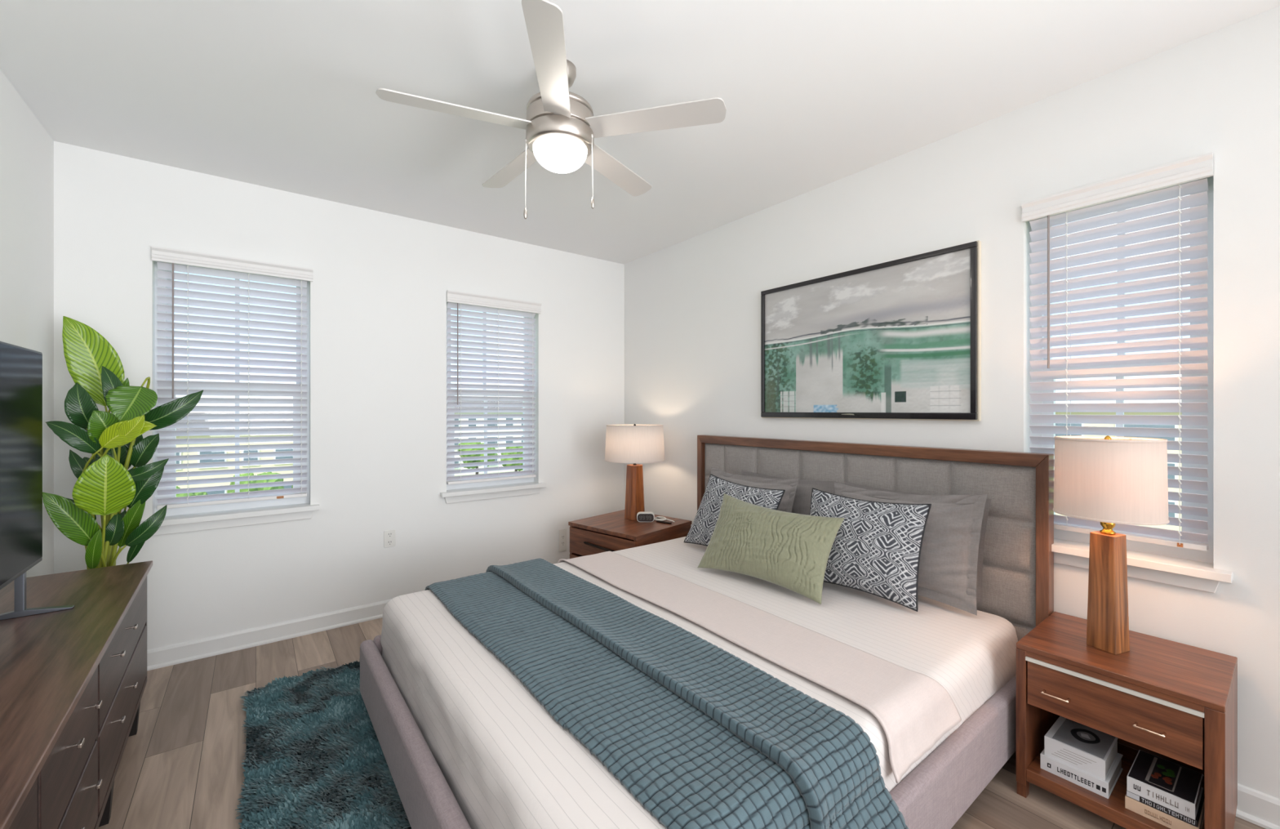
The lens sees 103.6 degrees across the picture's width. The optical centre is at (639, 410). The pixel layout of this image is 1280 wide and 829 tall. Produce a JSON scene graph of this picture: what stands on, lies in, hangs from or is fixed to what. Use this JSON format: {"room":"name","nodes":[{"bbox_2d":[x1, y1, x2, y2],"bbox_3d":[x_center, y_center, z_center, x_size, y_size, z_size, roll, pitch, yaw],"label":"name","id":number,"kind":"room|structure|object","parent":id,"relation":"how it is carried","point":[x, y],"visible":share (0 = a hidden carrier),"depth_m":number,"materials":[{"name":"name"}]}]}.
{"room":"bedroom","nodes":[
{"label":"bedroom","id":0,"kind":"room"},
{"bbox_2d":[0,69,53,577],"bbox_3d":[-0.921,0.026,-0.228,0.150,2.740,6.800,0,0,-37],"label":"wall","id":1,"kind":"structure","parent":0,"point":[26,148],"depth_m":2.25,"materials":[{"name":"white paint"}]},
{"bbox_2d":[53,141,624,648],"bbox_3d":[-1.582,0.026,3.642,3.804,2.740,0.150,0,0,-37],"label":"wall","id":2,"kind":"structure","parent":0,"point":[380,285],"depth_m":3.32,"materials":[{"name":"white paint"}]},
{"bbox_2d":[139,261,319,535],"bbox_3d":[-2.387,-0.101,2.988,0.810,1.557,0.200,0,0,-37],"label":"window","id":3,"kind":"structure","parent":2,"relation":"in","point":[199,517],"depth_m":2.96,"materials":[{"name":"white plastic"}]},
{"bbox_2d":[151,245,313,509],"bbox_3d":[-2.365,-0.171,2.969,0.732,1.425,0.097,0,0,-37],"label":"window blind","id":4,"kind":"object","parent":3,"relation":"attached to","point":[162,255],"visible":0.97,"depth_m":2.96,"materials":[{"name":"white plastic"}]},
{"bbox_2d":[146,598,391,670],"bbox_3d":[-1.529,1.344,3.572,3.504,0.104,0.026,0,0,-37],"label":"baseboard","id":5,"kind":"structure","parent":2,"relation":"attached to","point":[180,652],"depth_m":3.00,"materials":[{"name":"white wood"}]},
{"bbox_2d":[383,528,395,547],"bbox_3d":[-1.710,0.876,3.444,0.072,0.116,0.009,0,0,-37],"label":"wall outlet","id":6,"kind":"object","parent":2,"relation":"attached to","point":[389,535],"visible":1,"depth_m":3.44,"materials":[{"name":"white plastic"}]},
{"bbox_2d":[386,531,392,537],"bbox_3d":[-1.708,0.849,3.442,0.032,0.036,0.002,0,0,-37],"label":"socket","id":7,"kind":"object","parent":6,"relation":"attached to","point":[389,534],"depth_m":3.44,"materials":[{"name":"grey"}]},
{"bbox_2d":[386,539,392,545],"bbox_3d":[-1.708,0.903,3.442,0.032,0.036,0.002,0,0,-37],"label":"socket","id":8,"kind":"object","parent":6,"relation":"attached to","point":[389,542],"depth_m":3.44,"materials":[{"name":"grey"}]},
{"bbox_2d":[440,302,546,503],"bbox_3d":[-1.149,-0.094,3.936,0.823,1.544,0.200,0,0,-37],"label":"window","id":9,"kind":"structure","parent":2,"relation":"in","point":[460,492],"depth_m":3.92,"materials":[{"name":"white plastic"}]},
{"bbox_2d":[446,289,542,484],"bbox_3d":[-1.126,-0.162,3.917,0.745,1.416,0.097,0,0,-37],"label":"window blind","id":10,"kind":"object","parent":9,"relation":"attached to","point":[455,300],"visible":0.96,"depth_m":3.91,"materials":[{"name":"white plastic"}]},
{"bbox_2d":[559,528,566,551],"bbox_3d":[-0.651,1.096,4.255,0.072,0.190,0.009,0,0,-37],"label":"wall outlet","id":11,"kind":"object","parent":2,"relation":"attached to","point":[562,532],"visible":1,"depth_m":4.25,"materials":[{"name":"white plastic"}]},
{"bbox_2d":[0,0,1279,264],"bbox_3d":[0.530,-1.404,0.882,3.804,0.120,7.100,0,0,-37],"label":"ceiling","id":12,"kind":"structure","parent":0,"point":[280,95],"depth_m":2.06,"materials":[{"name":"white paint"}]},
{"bbox_2d":[375,0,726,218],"bbox_3d":[-0.347,-1.043,2.014,1.236,0.603,1.202,0,0,-37],"label":"ceiling fan","id":13,"kind":"object","parent":12,"relation":"hanging from","point":[561,126],"visible":1,"depth_m":1.88,"materials":[{"name":"silver metal"}]},
{"bbox_2d":[97,617,1266,828],"bbox_3d":[0.530,1.456,0.882,3.804,0.120,7.100,0,0,-37],"label":"floor","id":14,"kind":"structure","parent":0,"point":[181,767],"depth_m":2.04,"materials":[{"name":"brown wood"}]},
{"bbox_2d":[0,560,152,828],"bbox_3d":[-1.679,1.035,1.313,0.416,0.722,2.128,0,0,-39],"label":"dresser","id":15,"kind":"object","parent":14,"relation":"on","point":[73,681],"visible":0.99,"depth_m":1.41,"materials":[{"name":"brown wood"}]},
{"bbox_2d":[0,341,74,620],"bbox_3d":[-1.730,0.235,1.268,0.226,0.878,1.250,0,0,-37],"label":"television","id":16,"kind":"object","parent":15,"relation":"on","point":[20,367],"visible":1,"depth_m":1.61,"materials":[{"name":"black"}]},
{"bbox_2d":[42,315,203,568],"bbox_3d":[-2.428,0.481,2.355,0.478,1.831,0.384,0,0,-15],"label":"potted plant","id":17,"kind":"object","parent":14,"relation":"on","point":[104,486],"visible":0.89,"depth_m":2.34,"materials":[{"name":"green plant"}]},
{"bbox_2d":[235,658,411,828],"bbox_3d":[-0.448,1.373,1.985,1.816,0.046,2.640,0,0,-37],"label":"area rug","id":18,"kind":"object","parent":14,"relation":"on","point":[315,758],"visible":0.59,"depth_m":1.97,"materials":[{"name":"teal carpet"}]},
{"bbox_2d":[568,509,691,558],"bbox_3d":[-0.079,1.121,3.841,0.690,0.550,0.661,0,0,41],"label":"nightstand","id":19,"kind":"object","parent":14,"relation":"on","point":[609,531],"visible":0.34,"depth_m":3.68,"materials":[{"name":"brown wood"}]},
{"bbox_2d":[604,423,665,519],"bbox_3d":[-0.041,0.476,3.959,0.476,0.740,0.476,0,0,-37],"label":"table lamp","id":20,"kind":"object","parent":19,"relation":"on","point":[634,443],"visible":0.99,"depth_m":3.80,"materials":[{"name":"white fabric"}]},
{"bbox_2d":[636,511,654,521],"bbox_3d":[0.042,0.810,3.832,0.135,0.072,0.048,0,0,1],"label":"alarm clock","id":21,"kind":"object","parent":19,"relation":"on","point":[642,516],"visible":1,"depth_m":3.81,"materials":[{"name":"white plastic"}]},
{"bbox_2d":[653,515,675,524],"bbox_3d":[0.179,0.835,3.840,0.118,0.022,0.208,0,0,-37],"label":"charging cable","id":22,"kind":"object","parent":19,"relation":"on","point":[659,518],"visible":0.96,"depth_m":3.84,"materials":[{"name":"white plastic"}]},
{"bbox_2d":[360,434,1053,828],"bbox_3d":[0.205,0.784,2.264,2.296,1.200,2.089,0,0,-37],"label":"bed","id":23,"kind":"object","parent":14,"relation":"on","point":[1018,572],"visible":0.29,"depth_m":2.16,"materials":[{"name":"grey fabric"}]},
{"bbox_2d":[380,536,1017,828],"bbox_3d":[0.196,1.034,2.275,2.161,0.307,1.986,0,0,-37],"label":"bedding","id":24,"kind":"object","parent":23,"relation":"on","point":[506,762],"visible":0.41,"depth_m":1.75,"materials":[{"name":"white fabric"}]},
{"bbox_2d":[424,557,908,828],"bbox_3d":[-0.213,1.085,1.913,0.639,0.535,2.163,0,0,-37],"label":"throw blanket","id":25,"kind":"object","parent":24,"relation":"on","point":[701,735],"visible":1,"depth_m":1.42,"materials":[{"name":"teal fabric"}]},
{"bbox_2d":[683,473,785,546],"bbox_3d":[0.552,0.641,3.053,0.195,0.446,0.703,0,0,-33],"label":"patterned cushion","id":26,"kind":"object","parent":24,"relation":"on","point":[700,531],"visible":0.53,"depth_m":3.09,"materials":[{"name":"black fabric"}]},
{"bbox_2d":[711,466,799,512],"bbox_3d":[0.670,0.624,3.162,0.145,0.474,0.712,0,0,-37],"label":"sham pillow","id":27,"kind":"object","parent":24,"relation":"on","point":[789,485],"visible":0.24,"depth_m":3.04,"materials":[{"name":"grey fabric"}]},
{"bbox_2d":[557,551,961,782],"bbox_3d":[0.252,0.948,2.312,0.463,0.177,2.023,0,0,-39],"label":"sheet","id":28,"kind":"object","parent":24,"relation":"on","point":[913,710],"visible":0.96,"depth_m":1.79,"materials":[{"name":"white fabric"}]},
{"bbox_2d":[697,493,844,604],"bbox_3d":[0.629,0.676,2.589,0.278,0.380,0.760,0,0,-37],"label":"lumbar cushion","id":29,"kind":"object","parent":24,"relation":"on","point":[791,551],"visible":1,"depth_m":2.48,"materials":[{"name":"green fabric"}]},
{"bbox_2d":[741,469,835,515],"bbox_3d":[0.884,0.628,3.090,0.062,0.465,0.685,0,0,-37],"label":"sham pillow","id":30,"kind":"object","parent":24,"relation":"on","point":[802,503],"visible":0.12,"depth_m":2.96,"materials":[{"name":"grey fabric"}]},
{"bbox_2d":[808,487,931,611],"bbox_3d":[1.047,0.639,2.415,0.198,0.454,0.599,0,0,-37],"label":"patterned cushion","id":31,"kind":"object","parent":24,"relation":"on","point":[876,548],"visible":0.76,"depth_m":2.29,"materials":[{"name":"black fabric"}]},
{"bbox_2d":[834,480,987,615],"bbox_3d":[1.241,0.612,2.424,0.146,0.508,0.721,0,0,-37],"label":"sham pillow","id":32,"kind":"object","parent":24,"relation":"on","point":[948,562],"visible":0.38,"depth_m":2.23,"materials":[{"name":"grey fabric"}]},
{"bbox_2d":[844,480,991,603],"bbox_3d":[1.336,0.626,2.498,0.071,0.470,0.694,0,0,-34],"label":"sham pillow","id":33,"kind":"object","parent":24,"relation":"on","point":[980,566],"visible":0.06,"depth_m":2.25,"materials":[{"name":"grey fabric"}]},
{"bbox_2d":[1016,611,1237,828],"bbox_3d":[1.701,1.121,1.776,0.499,0.550,0.499,0,0,-37],"label":"nightstand","id":34,"kind":"object","parent":14,"relation":"on","point":[1176,702],"visible":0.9,"depth_m":1.67,"materials":[{"name":"brown wood"}]},
{"bbox_2d":[1040,748,1123,798],"bbox_3d":[1.592,1.265,1.817,0.231,0.052,0.183,0,0,-37],"label":"book","id":35,"kind":"object","parent":34,"relation":"on","point":[1102,787],"visible":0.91,"depth_m":1.75,"materials":[{"name":"white paper"}]},
{"bbox_2d":[1044,715,1119,780],"bbox_3d":[1.591,1.205,1.816,0.214,0.068,0.164,0,0,-37],"label":"book","id":36,"kind":"object","parent":35,"relation":"on","point":[1093,751],"visible":0.93,"depth_m":1.78,"materials":[{"name":"white paper"}]},
{"bbox_2d":[1053,435,1169,654],"bbox_3d":[1.670,0.468,1.799,0.304,0.756,0.304,0,0,-21],"label":"table lamp","id":37,"kind":"object","parent":34,"relation":"on","point":[1108,480],"visible":1,"depth_m":1.75,"materials":[{"name":"brown wood"}]},
{"bbox_2d":[1026,742,1204,828],"bbox_3d":[1.704,1.312,1.785,0.459,0.043,0.429,0,0,-37],"label":"shelf","id":38,"kind":"object","parent":34,"relation":"attached to","point":[1113,808],"depth_m":1.72,"materials":[{"name":"brown wood"}]},
{"bbox_2d":[1124,793,1204,828],"bbox_3d":[1.713,1.272,1.641,0.223,0.038,0.162,0,0,-37],"label":"book","id":39,"kind":"object","parent":34,"relation":"on","point":[1171,821],"visible":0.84,"depth_m":1.58,"materials":[{"name":"beige paper"}]},
{"bbox_2d":[1126,787,1204,826],"bbox_3d":[1.712,1.243,1.641,0.214,0.020,0.156,0,0,-37],"label":"book","id":40,"kind":"object","parent":39,"relation":"on","point":[1194,822],"visible":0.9,"depth_m":1.57,"materials":[{"name":"grey paper"}]},
{"bbox_2d":[1126,749,1203,819],"bbox_3d":[1.709,1.209,1.640,0.211,0.048,0.150,0,0,-37],"label":"book","id":41,"kind":"object","parent":40,"relation":"on","point":[1178,788],"visible":1,"depth_m":1.61,"materials":[{"name":"white paper"}]},
{"bbox_2d":[1144,756,1182,791],"bbox_3d":[1.709,1.185,1.645,0.180,0.001,0.064,0,0,-37],"label":"photo","id":42,"kind":"object","parent":41,"relation":"on","point":[1165,775],"depth_m":1.64,"materials":[{"name":"grey paper"}]},
{"bbox_2d":[624,6,1279,798],"bbox_3d":[1.981,0.026,1.993,0.150,2.740,6.800,0,0,-37],"label":"wall","id":43,"kind":"structure","parent":0,"point":[692,306],"depth_m":2.22,"materials":[{"name":"white paint"}]},
{"bbox_2d":[760,240,981,421],"bbox_3d":[1.198,-0.371,2.855,0.042,0.842,1.268,0,0,-37],"label":"framed painting","id":44,"kind":"object","parent":43,"relation":"attached to","point":[900,339],"visible":1,"depth_m":2.71,"materials":[{"name":"black"}]},
{"bbox_2d":[1030,173,1232,592],"bbox_3d":[1.906,-0.129,2.041,0.200,1.550,0.647,0,0,-37],"label":"window","id":45,"kind":"structure","parent":43,"relation":"in","point":[1186,567],"depth_m":1.89,"materials":[{"name":"white plastic"}]},
{"bbox_2d":[1021,151,1213,551],"bbox_3d":[1.883,-0.200,2.024,0.097,1.416,0.557,0,0,-37],"label":"window blind","id":46,"kind":"object","parent":45,"relation":"attached to","point":[1201,166],"visible":0.88,"depth_m":1.99,"materials":[{"name":"white plastic"}]},
{"bbox_2d":[1118,742,1279,828],"bbox_3d":[1.919,1.344,1.929,0.026,0.104,6.774,0,0,-37],"label":"baseboard","id":47,"kind":"structure","parent":43,"relation":"attached to","point":[1260,808],"depth_m":1.70,"materials":[{"name":"white"}]},
{"label":"outside","id":48,"kind":"structure","parent":0,"visible":0},
{"bbox_3d":[-1.571,8.496,47.635,350.000,0.200,370.000,0,0,-37],"label":"ground","id":49,"kind":"structure","parent":48,"visible":0},
{"bbox_2d":[176,485,208,497],"bbox_3d":[-25.729,6.203,27.843,3.354,4.419,3.490,0,0,-37],"label":"tree","id":50,"kind":"object","parent":49,"relation":"on","point":[177,486],"visible":0.02,"depth_m":27.91,"materials":[{"name":"green plant"}]},
{"bbox_2d":[176,412,293,494],"bbox_3d":[-38.133,4.296,43.573,20.000,8.200,13.000,0,0,-37],"label":"apartment building","id":51,"kind":"structure","parent":49,"relation":"on","point":[217,420],"depth_m":40.61,"materials":[{"name":"beige paint"}]},
{"bbox_2d":[226,471,284,493],"bbox_3d":[-24.114,6.094,31.606,3.138,4.636,3.998,0,0,-37],"label":"tree","id":52,"kind":"object","parent":49,"relation":"on","point":[264,473],"visible":0.15,"depth_m":30.64,"materials":[{"name":"green plant"}]},
{"bbox_2d":[457,441,497,474],"bbox_3d":[-18.184,5.803,56.055,3.915,5.214,4.253,0,0,-37],"label":"tree","id":53,"kind":"object","parent":49,"relation":"on","point":[477,442],"visible":0.33,"depth_m":54.90,"materials":[{"name":"green plant"}]},
{"bbox_2d":[454,400,522,475],"bbox_3d":[-23.617,3.496,72.318,24.000,9.800,13.000,0,0,-37],"label":"apartment building","id":54,"kind":"structure","parent":49,"relation":"on","point":[467,419],"depth_m":67.83,"materials":[{"name":"beige paint"}]},
{"bbox_2d":[500,445,522,471],"bbox_3d":[-15.299,6.157,61.096,3.627,4.512,3.670,0,0,-37],"label":"tree","id":55,"kind":"object","parent":49,"relation":"on","point":[518,446],"visible":0.36,"depth_m":59.82,"materials":[{"name":"green plant"}]},
{"bbox_2d":[1055,412,1181,530],"bbox_3d":[36.467,4.046,44.011,14.800,8.700,34.800,0,0,-37],"label":"apartment building","id":56,"kind":"structure","parent":49,"relation":"on","point":[1169,464],"depth_m":34.28,"materials":[{"name":"beige paint"}]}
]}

